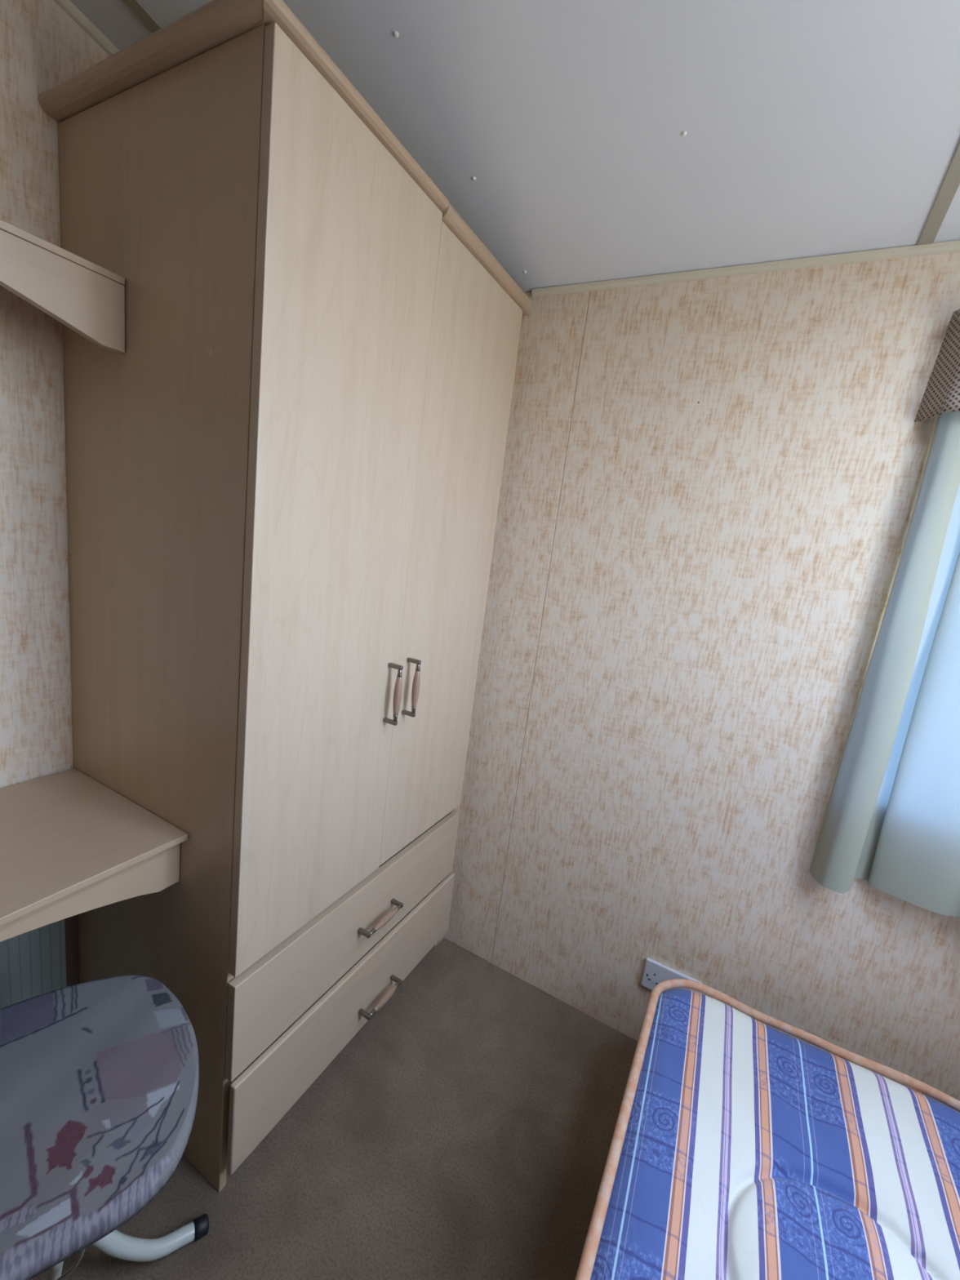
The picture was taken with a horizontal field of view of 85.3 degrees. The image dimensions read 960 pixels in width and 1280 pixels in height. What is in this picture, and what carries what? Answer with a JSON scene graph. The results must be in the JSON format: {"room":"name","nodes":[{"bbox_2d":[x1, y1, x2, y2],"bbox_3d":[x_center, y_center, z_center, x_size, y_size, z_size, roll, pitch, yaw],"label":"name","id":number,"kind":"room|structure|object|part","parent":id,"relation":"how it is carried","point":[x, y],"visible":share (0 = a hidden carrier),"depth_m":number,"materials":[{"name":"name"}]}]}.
{"room":"bedroom","nodes":[
{"label":"bedroom","id":0,"kind":"room"},
{"bbox_2d":[0,0,110,1008],"bbox_3d":[-1.024,-0.142,0.718,0.058,2.413,2.435,13,12,27],"label":"wall","id":1,"kind":"structure","parent":0,"point":[42,46],"depth_m":0.97,"materials":[{"name":"paper"}]},
{"bbox_3d":[-1.304,0.732,0.495,0.008,0.722,1.554,13,12,27],"label":"panel","id":2,"kind":"part","parent":1,"relation":"part of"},
{"bbox_2d":[0,219,124,352],"bbox_3d":[-0.924,-0.508,0.472,0.207,0.116,1.018,13,12,27],"label":"wall shelf","id":3,"kind":"object","parent":1,"relation":"attached to","point":[83,295],"visible":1,"depth_m":0.80,"materials":[{"name":"brown wood"}]},
{"bbox_2d":[53,0,119,55],"bbox_3d":[-0.884,-1.100,0.513,0.011,0.434,2.415,13,12,27],"label":"trim","id":4,"kind":"structure","parent":1,"relation":"attached to","point":[67,6],"depth_m":0.91,"materials":[{"name":"beige wood"}]},
{"bbox_2d":[0,768,187,942],"bbox_3d":[-0.950,0.422,0.601,0.393,0.108,1.019,13,12,27],"label":"desk","id":5,"kind":"object","parent":1,"relation":"attached to","point":[71,844],"visible":1,"depth_m":0.90,"materials":[{"name":"brown wood"}]},
{"bbox_2d":[30,937,637,1279],"bbox_3d":[-0.278,1.259,0.488,2.132,0.050,2.555,13,12,27],"label":"floor","id":6,"kind":"structure","parent":0,"point":[465,1130],"depth_m":1.14,"materials":[{"name":"beige carpet"}]},
{"bbox_2d":[0,974,208,1279],"bbox_3d":[-0.880,0.882,0.533,1.130,0.522,0.402,-2,14,-41],"label":"ironing board","id":7,"kind":"object","parent":6,"relation":"on","point":[99,1078],"visible":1,"depth_m":0.70,"materials":[{"name":"fabric"}]},
{"bbox_3d":[-0.774,0.880,0.740,0.684,0.470,0.049,0,13,-35],"label":"leg","id":8,"kind":"part","parent":7,"relation":"part of","materials":[{"name":"white metal"}]},
{"bbox_2d":[38,0,533,1192],"bbox_3d":[-0.403,0.048,1.304,0.592,1.976,0.863,13,12,27],"label":"wardrobe","id":9,"kind":"object","parent":6,"relation":"on","point":[283,486],"visible":0.98,"depth_m":0.94,"materials":[{"name":"brown wood"}]},
{"bbox_3d":[-0.493,-0.860,0.775,0.552,0.031,0.045,13,12,27],"label":"cornice","id":10,"kind":"part","parent":9,"relation":"part of","materials":[{"name":"brown wood"}]},
{"bbox_3d":[-0.622,0.099,0.977,0.520,1.944,0.016,13,12,27],"label":"panel","id":11,"kind":"part","parent":9,"relation":"part of","materials":[{"name":"brown wood"}]},
{"bbox_3d":[-0.551,0.947,1.490,0.518,0.015,0.766,13,12,27],"label":"panel","id":12,"kind":"part","parent":9,"relation":"part of","materials":[{"name":"brown wood"}]},
{"bbox_3d":[-0.263,-0.116,0.977,0.020,1.428,0.401,13,12,27],"label":"door","id":13,"kind":"part","parent":9,"relation":"part of","materials":[{"name":"brown wood"}]},
{"bbox_3d":[-0.287,0.892,1.342,0.016,0.208,0.800,13,12,27],"label":"drawer","id":14,"kind":"part","parent":9,"relation":"part of","materials":[{"name":"brown wood"}]},
{"bbox_3d":[-0.272,0.680,1.306,0.020,0.208,0.797,13,12,27],"label":"drawer","id":15,"kind":"part","parent":9,"relation":"part of","materials":[{"name":"brown wood"}]},
{"bbox_3d":[-0.083,-0.844,1.022,0.052,0.038,0.863,13,12,27],"label":"cornice","id":16,"kind":"part","parent":9,"relation":"part of","materials":[{"name":"brown wood"}]},
{"bbox_3d":[-0.254,0.022,1.664,0.520,1.930,0.016,13,12,27],"label":"panel","id":17,"kind":"part","parent":9,"relation":"part of","materials":[{"name":"brown wood"}]},
{"bbox_3d":[-0.075,-0.155,1.329,0.018,1.414,0.397,13,12,27],"label":"door","id":18,"kind":"part","parent":9,"relation":"part of","materials":[{"name":"brown wood"}]},
{"bbox_3d":[0.289,1.218,0.353,0.647,0.219,1.782,13,12,27],"label":"bed base","id":19,"kind":"object","parent":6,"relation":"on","visible":0},
{"bbox_2d":[575,978,959,1279],"bbox_3d":[0.306,1.031,0.337,0.708,0.152,1.881,13,12,27],"label":"mattress","id":20,"kind":"object","parent":19,"relation":"on","point":[742,1148],"visible":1,"depth_m":0.89,"materials":[{"name":"blue fabric"}]},
{"bbox_2d":[70,0,959,292],"bbox_3d":[-0.002,-0.932,0.070,2.112,0.480,2.535,13,12,27],"label":"ceiling","id":21,"kind":"structure","parent":0,"point":[579,141],"depth_m":0.88,"materials":[{"name":"white paint"}]},
{"bbox_2d":[444,251,959,1112],"bbox_3d":[0.433,0.130,1.386,2.112,1.991,0.051,13,12,27],"label":"wall","id":22,"kind":"structure","parent":0,"point":[709,487],"depth_m":1.28,"materials":[{"name":"paper"}]},
{"bbox_3d":[-0.149,0.005,1.659,0.703,1.990,0.006,13,12,27],"label":"wall panel","id":23,"kind":"part","parent":22,"relation":"part of","materials":[{"name":"plastic"}]},
{"bbox_2d":[640,957,702,993],"bbox_3d":[0.515,0.928,1.405,0.146,0.086,0.011,13,12,27],"label":"wall socket","id":24,"kind":"object","parent":22,"relation":"attached to","point":[655,972],"visible":0.59,"depth_m":1.41,"materials":[{"name":"white plastic"}]},
{"bbox_2d":[531,240,959,297],"bbox_3d":[0.779,-0.776,1.054,1.466,0.015,0.011,13,12,27],"label":"trim","id":25,"kind":"structure","parent":22,"relation":"attached to","point":[951,246],"depth_m":1.13,"materials":[{"name":"beige wood"}]},
{"bbox_2d":[914,308,959,422],"bbox_3d":[1.103,-0.478,0.877,0.537,0.206,0.079,13,12,27],"label":"pelmet","id":26,"kind":"object","parent":22,"relation":"attached to","point":[941,395],"visible":1,"depth_m":1.00,"materials":[{"name":"beige fabric"}]},
{"bbox_2d":[809,411,959,916],"bbox_3d":[0.982,0.057,1.009,0.369,1.074,0.070,13,12,29],"label":"curtain","id":27,"kind":"object","parent":26,"relation":"hanging from","point":[891,821],"visible":1,"depth_m":1.07,"materials":[{"name":"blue fabric"}]}
]}

